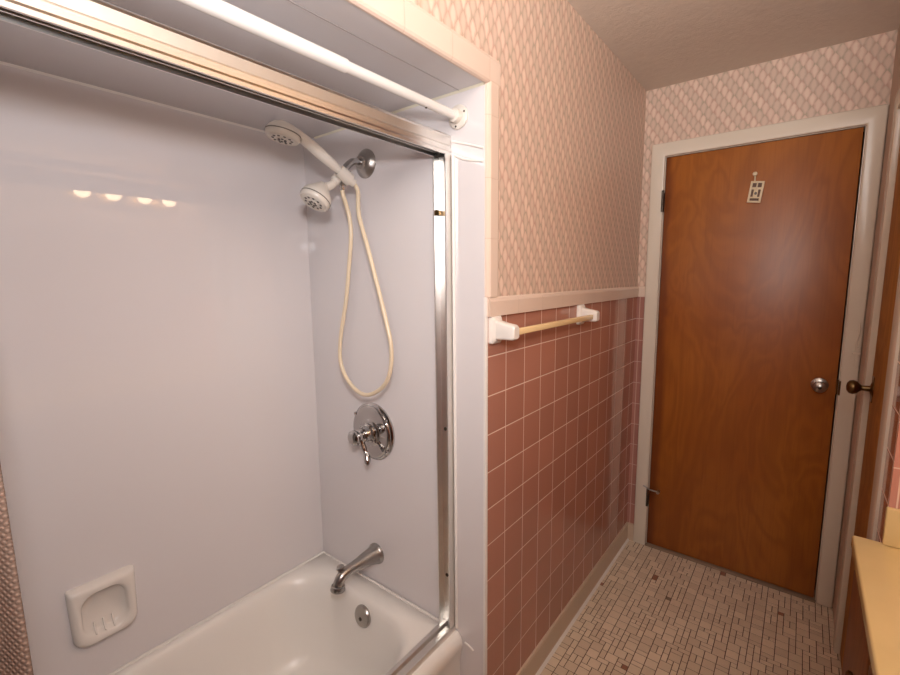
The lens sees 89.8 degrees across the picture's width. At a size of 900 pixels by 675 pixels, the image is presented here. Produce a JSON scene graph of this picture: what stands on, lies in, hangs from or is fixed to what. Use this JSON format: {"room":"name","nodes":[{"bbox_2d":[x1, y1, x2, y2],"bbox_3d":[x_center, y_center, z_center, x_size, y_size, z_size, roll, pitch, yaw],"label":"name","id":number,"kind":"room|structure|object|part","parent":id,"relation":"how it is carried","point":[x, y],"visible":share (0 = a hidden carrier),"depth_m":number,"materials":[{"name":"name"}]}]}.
{"room":"bathroom","nodes":[
{"label":"bathroom","id":0,"kind":"room"},
{"bbox_2d":[0,64,323,674],"bbox_3d":[-1.001,0.325,1.117,0.040,1.878,1.551,5,10,38],"label":"wall","id":1,"kind":"structure","parent":0,"point":[158,410],"depth_m":1.26,"materials":[{"name":"white plastic"}]},
{"bbox_2d":[65,564,136,647],"bbox_3d":[-0.925,0.725,1.209,0.028,0.169,0.150,5,10,38],"label":"soap dish","id":2,"kind":"object","parent":1,"relation":"attached to","point":[99,608],"visible":1,"depth_m":1.21,"materials":[{"name":"white ceramic"}]},
{"bbox_2d":[0,0,484,138],"bbox_3d":[-0.693,-0.582,0.776,0.806,0.018,1.518,5,10,38],"label":"ceiling","id":3,"kind":"structure","parent":0,"point":[340,27],"depth_m":1.00,"materials":[{"name":"white paint"}]},
{"bbox_2d":[303,85,484,674],"bbox_3d":[-0.217,0.269,1.488,0.796,1.878,0.006,5,10,38],"label":"wall","id":4,"kind":"structure","parent":0,"point":[390,502],"depth_m":1.41,"materials":[{"name":"white plastic"}]},
{"bbox_2d":[0,0,483,674],"bbox_3d":[-0.430,0.285,0.690,0.147,1.484,1.514,5,10,38],"label":"shower door frame","id":5,"kind":"object","parent":4,"relation":"attached to","point":[99,25],"visible":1,"depth_m":0.93,"materials":[{"name":"metal"}]},
{"bbox_3d":[-0.478,-0.429,0.624,0.045,0.050,1.507,5,10,38],"label":"header rail","id":6,"kind":"part","parent":5,"relation":"part of","materials":[{"name":"metal"}]},
{"bbox_2d":[175,0,467,129],"bbox_3d":[-0.442,-0.490,0.586,0.060,0.060,1.509,5,10,38],"label":"shower curtain rod","id":7,"kind":"object","parent":4,"relation":"attached to","point":[226,12],"visible":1,"depth_m":0.81,"materials":[{"name":"white metal"}]},
{"bbox_2d":[0,463,33,674],"bbox_3d":[-0.681,0.382,0.322,0.121,1.690,0.558,5,10,38],"label":"shower curtain","id":8,"kind":"object","parent":7,"relation":"hanging from","point":[15,656],"visible":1,"depth_m":0.52,"materials":[{"name":"brown fabric"}]},
{"bbox_2d":[300,149,375,211],"bbox_3d":[-0.332,-0.470,1.325,0.107,0.206,0.227,5,10,38],"label":"shower fixture","id":9,"kind":"object","parent":4,"relation":"attached to","point":[316,196],"visible":0.97,"depth_m":1.30,"materials":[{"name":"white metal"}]},
{"bbox_2d":[264,120,393,396],"bbox_3d":[-0.332,-0.187,1.260,0.248,0.773,0.259,5,10,38],"label":"shower","id":10,"kind":"object","parent":9,"relation":"attached to","point":[279,131],"visible":0.97,"depth_m":1.30,"materials":[{"name":"white plastic"}]},
{"bbox_3d":[-0.353,-0.504,1.265,0.194,0.140,0.032,-7,10,-38],"label":"handle","id":11,"kind":"part","parent":10,"relation":"part of","materials":[{"name":"white plastic"}]},
{"bbox_3d":[-0.296,-0.514,1.365,0.021,0.065,0.103,5,10,38],"label":"arm","id":12,"kind":"part","parent":9,"relation":"part of","materials":[{"name":"silver metal"}]},
{"bbox_2d":[330,543,383,594],"bbox_3d":[-0.315,0.774,1.512,0.073,0.088,0.190,5,10,38],"label":"tub spout","id":13,"kind":"object","parent":4,"relation":"attached to","point":[374,554],"visible":1,"depth_m":1.51,"materials":[{"name":"silver metal"}]},
{"bbox_3d":[-0.356,0.756,1.469,0.029,0.030,0.029,5,10,38],"label":"diverter knob","id":14,"kind":"part","parent":13,"relation":"part of","materials":[{"name":"silver metal"}]},
{"bbox_2d":[348,403,394,465],"bbox_3d":[-0.286,0.321,1.482,0.195,0.195,0.102,5,10,38],"label":"shower valve","id":15,"kind":"object","parent":4,"relation":"attached to","point":[373,431],"visible":1,"depth_m":1.48,"materials":[{"name":"silver metal"}]},
{"bbox_3d":[-0.280,0.367,1.470,0.052,0.093,0.024,5,10,38],"label":"lever","id":16,"kind":"part","parent":15,"relation":"part of","materials":[{"name":"silver metal"}]},
{"bbox_2d":[410,0,646,674],"bbox_3d":[-0.017,0.115,1.169,0.120,2.263,3.150,5,10,38],"label":"wall","id":17,"kind":"structure","parent":0,"point":[572,115],"depth_m":1.53,"materials":[{"name":"pink tile"}]},
{"bbox_2d":[346,0,500,87],"bbox_3d":[-0.358,-0.582,0.542,0.010,0.066,1.566,5,10,38],"label":"trim","id":18,"kind":"structure","parent":17,"relation":"attached to","point":[406,17],"depth_m":0.94,"materials":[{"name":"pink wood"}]},
{"bbox_2d":[483,297,487,674],"bbox_3d":[0.101,0.561,1.280,0.008,1.347,0.010,5,10,38],"label":"trim","id":19,"kind":"structure","parent":17,"relation":"attached to","point":[485,459],"depth_m":1.26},
{"bbox_2d":[485,81,498,297],"bbox_3d":[0.110,-0.373,1.172,0.012,0.536,0.054,5,10,38],"label":"trim","id":20,"kind":"structure","parent":17,"relation":"attached to","point":[491,89],"depth_m":1.16,"materials":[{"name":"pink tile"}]},
{"bbox_2d":[488,304,599,343],"bbox_3d":[0.330,-0.052,1.439,0.073,0.074,0.647,5,10,38],"label":"towel bar","id":21,"kind":"object","parent":17,"relation":"attached to","point":[499,330],"visible":0.98,"depth_m":1.24,"materials":[{"name":"white ceramic"}]},
{"bbox_3d":[0.147,-0.019,1.207,0.073,0.074,0.052,5,10,38],"label":"post","id":22,"kind":"part","parent":21,"relation":"part of","materials":[{"name":"white ceramic"}]},
{"bbox_3d":[0.513,-0.084,1.671,0.073,0.074,0.052,5,10,38],"label":"post","id":23,"kind":"part","parent":21,"relation":"part of","materials":[{"name":"white ceramic"}]},
{"bbox_2d":[488,286,644,316],"bbox_3d":[0.534,-0.154,1.714,0.040,0.052,1.362,5,10,38],"label":"trim","id":24,"kind":"structure","parent":17,"relation":"attached to","point":[512,304],"depth_m":1.49,"materials":[{"name":"pink tile"}]},
{"bbox_2d":[516,522,628,674],"bbox_3d":[0.538,1.110,1.889,0.021,0.091,1.362,5,10,38],"label":"baseboard","id":25,"kind":"structure","parent":17,"relation":"attached to","point":[541,655],"depth_m":1.84,"materials":[{"name":"beige tile"}]},
{"bbox_2d":[540,540,841,674],"bbox_3d":[0.566,1.327,0.906,1.540,0.080,3.109,5,10,38],"label":"floor","id":26,"kind":"structure","parent":0,"point":[654,611],"depth_m":1.81,"materials":[{"name":"tile"}]},
{"bbox_2d":[107,551,461,674],"bbox_3d":[-0.694,1.116,1.013,0.688,0.333,1.509,5,10,38],"label":"bathtub","id":27,"kind":"object","parent":26,"relation":"on","point":[293,623],"visible":0.98,"depth_m":1.51,"materials":[{"name":"white ceramic"}]},
{"bbox_3d":[-0.292,0.933,1.511,0.072,0.072,0.026,5,10,38],"label":"overflow plate","id":28,"kind":"part","parent":27,"relation":"part of","materials":[{"name":"silver metal"}]},
{"bbox_2d":[842,570,871,674],"bbox_3d":[0.887,0.959,0.554,0.628,0.737,1.058,5,10,38],"label":"vanity cabinet","id":29,"kind":"object","parent":26,"relation":"on","point":[856,661],"visible":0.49,"depth_m":0.98,"materials":[{"name":"brown wood"}]},
{"bbox_3d":[0.783,0.663,0.877,0.025,0.024,0.024,5,10,38],"label":"knob","id":30,"kind":"part","parent":29,"relation":"part of","materials":[{"name":"gold metal"}]},
{"bbox_3d":[0.674,0.891,0.730,0.016,0.570,0.315,5,10,38],"label":"door","id":31,"kind":"part","parent":29,"relation":"part of","materials":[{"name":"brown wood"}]},
{"bbox_2d":[851,507,899,674],"bbox_3d":[0.894,0.535,0.486,0.622,0.120,1.094,5,10,38],"label":"countertop","id":32,"kind":"structure","parent":29,"relation":"on","point":[877,564],"depth_m":0.91,"materials":[{"name":"laminate"}]},
{"bbox_2d":[567,0,899,90],"bbox_3d":[0.572,-0.989,0.549,1.640,0.080,3.150,5,10,38],"label":"ceiling","id":33,"kind":"structure","parent":0,"point":[661,43],"depth_m":1.60,"materials":[{"name":"white paint"}]},
{"bbox_2d":[627,30,897,606],"bbox_3d":[1.364,-0.011,2.016,1.000,2.263,0.100,5,10,38],"label":"wall","id":34,"kind":"structure","parent":0,"point":[855,74],"depth_m":1.88,"materials":[{"name":"pink paper"}]},
{"bbox_2d":[628,522,633,540],"bbox_3d":[0.961,1.036,2.409,0.040,0.091,0.013,5,10,38],"label":"baseboard","id":35,"kind":"structure","parent":34,"relation":"attached to","point":[630,525],"depth_m":2.40,"materials":[{"name":"beige tile"}]},
{"bbox_2d":[645,542,815,602],"bbox_3d":[1.322,1.105,2.183,0.696,0.007,0.096,5,10,38],"label":"trim","id":36,"kind":"structure","parent":34,"relation":"attached to","point":[790,592],"depth_m":2.12,"materials":[{"name":"grey stone"}]},
{"bbox_2d":[643,127,863,596],"bbox_3d":[1.276,0.143,2.025,0.715,1.934,0.104,5,10,38],"label":"door","id":37,"kind":"structure","parent":34,"relation":"in","point":[753,295],"depth_m":2.00,"materials":[{"name":"brown wood"}]},
{"bbox_2d":[747,172,764,202],"bbox_3d":[1.296,-0.635,1.910,0.059,0.129,0.017,5,10,38],"label":"plaque","id":38,"kind":"object","parent":37,"relation":"attached to","point":[756,187],"visible":1,"depth_m":1.91,"materials":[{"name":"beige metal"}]},
{"bbox_3d":[1.502,0.199,1.834,0.058,0.058,0.064,5,10,38],"label":"knob","id":39,"kind":"part","parent":37,"relation":"part of","materials":[{"name":"silver metal"}]},
{"bbox_3d":[1.569,0.199,1.829,0.006,0.060,0.024,5,10,38],"label":"latch plate","id":40,"kind":"part","parent":37,"relation":"part of","materials":[{"name":"gold metal"}]},
{"bbox_2d":[633,104,888,607],"bbox_3d":[1.300,0.115,2.039,0.810,2.010,0.091,5,10,38],"label":"trim","id":41,"kind":"structure","parent":34,"relation":"attached to","point":[874,118],"depth_m":1.85,"materials":[{"name":"white paint"}]},
{"bbox_3d":[1.562,0.202,1.810,0.006,0.058,0.015,5,10,38],"label":"strike plate","id":42,"kind":"part","parent":41,"relation":"part of","materials":[{"name":"gold metal"}]},
{"bbox_2d":[832,25,899,627],"bbox_3d":[1.582,0.098,1.188,0.668,2.263,0.946,5,10,38],"label":"wall","id":43,"kind":"structure","parent":0,"point":[890,494],"depth_m":1.59,"materials":[{"name":"beige paint"}]},
{"bbox_2d":[833,88,899,653],"bbox_3d":[1.289,0.223,1.361,0.027,1.975,0.595,5,10,38],"label":"trim","id":44,"kind":"structure","parent":43,"relation":"attached to","point":[895,134],"depth_m":1.48,"materials":[{"name":"white paint"}]},
{"bbox_2d":[840,147,899,668],"bbox_3d":[1.287,0.246,1.385,0.101,1.904,0.432,5,10,38],"label":"door","id":45,"kind":"structure","parent":43,"relation":"in","point":[876,388],"depth_m":1.42,"materials":[{"name":"brown wood"}]},
{"bbox_3d":[1.376,0.169,1.517,0.068,0.049,0.049,5,10,38],"label":"knob","id":46,"kind":"part","parent":45,"relation":"part of","materials":[{"name":"gold metal"}]}
]}

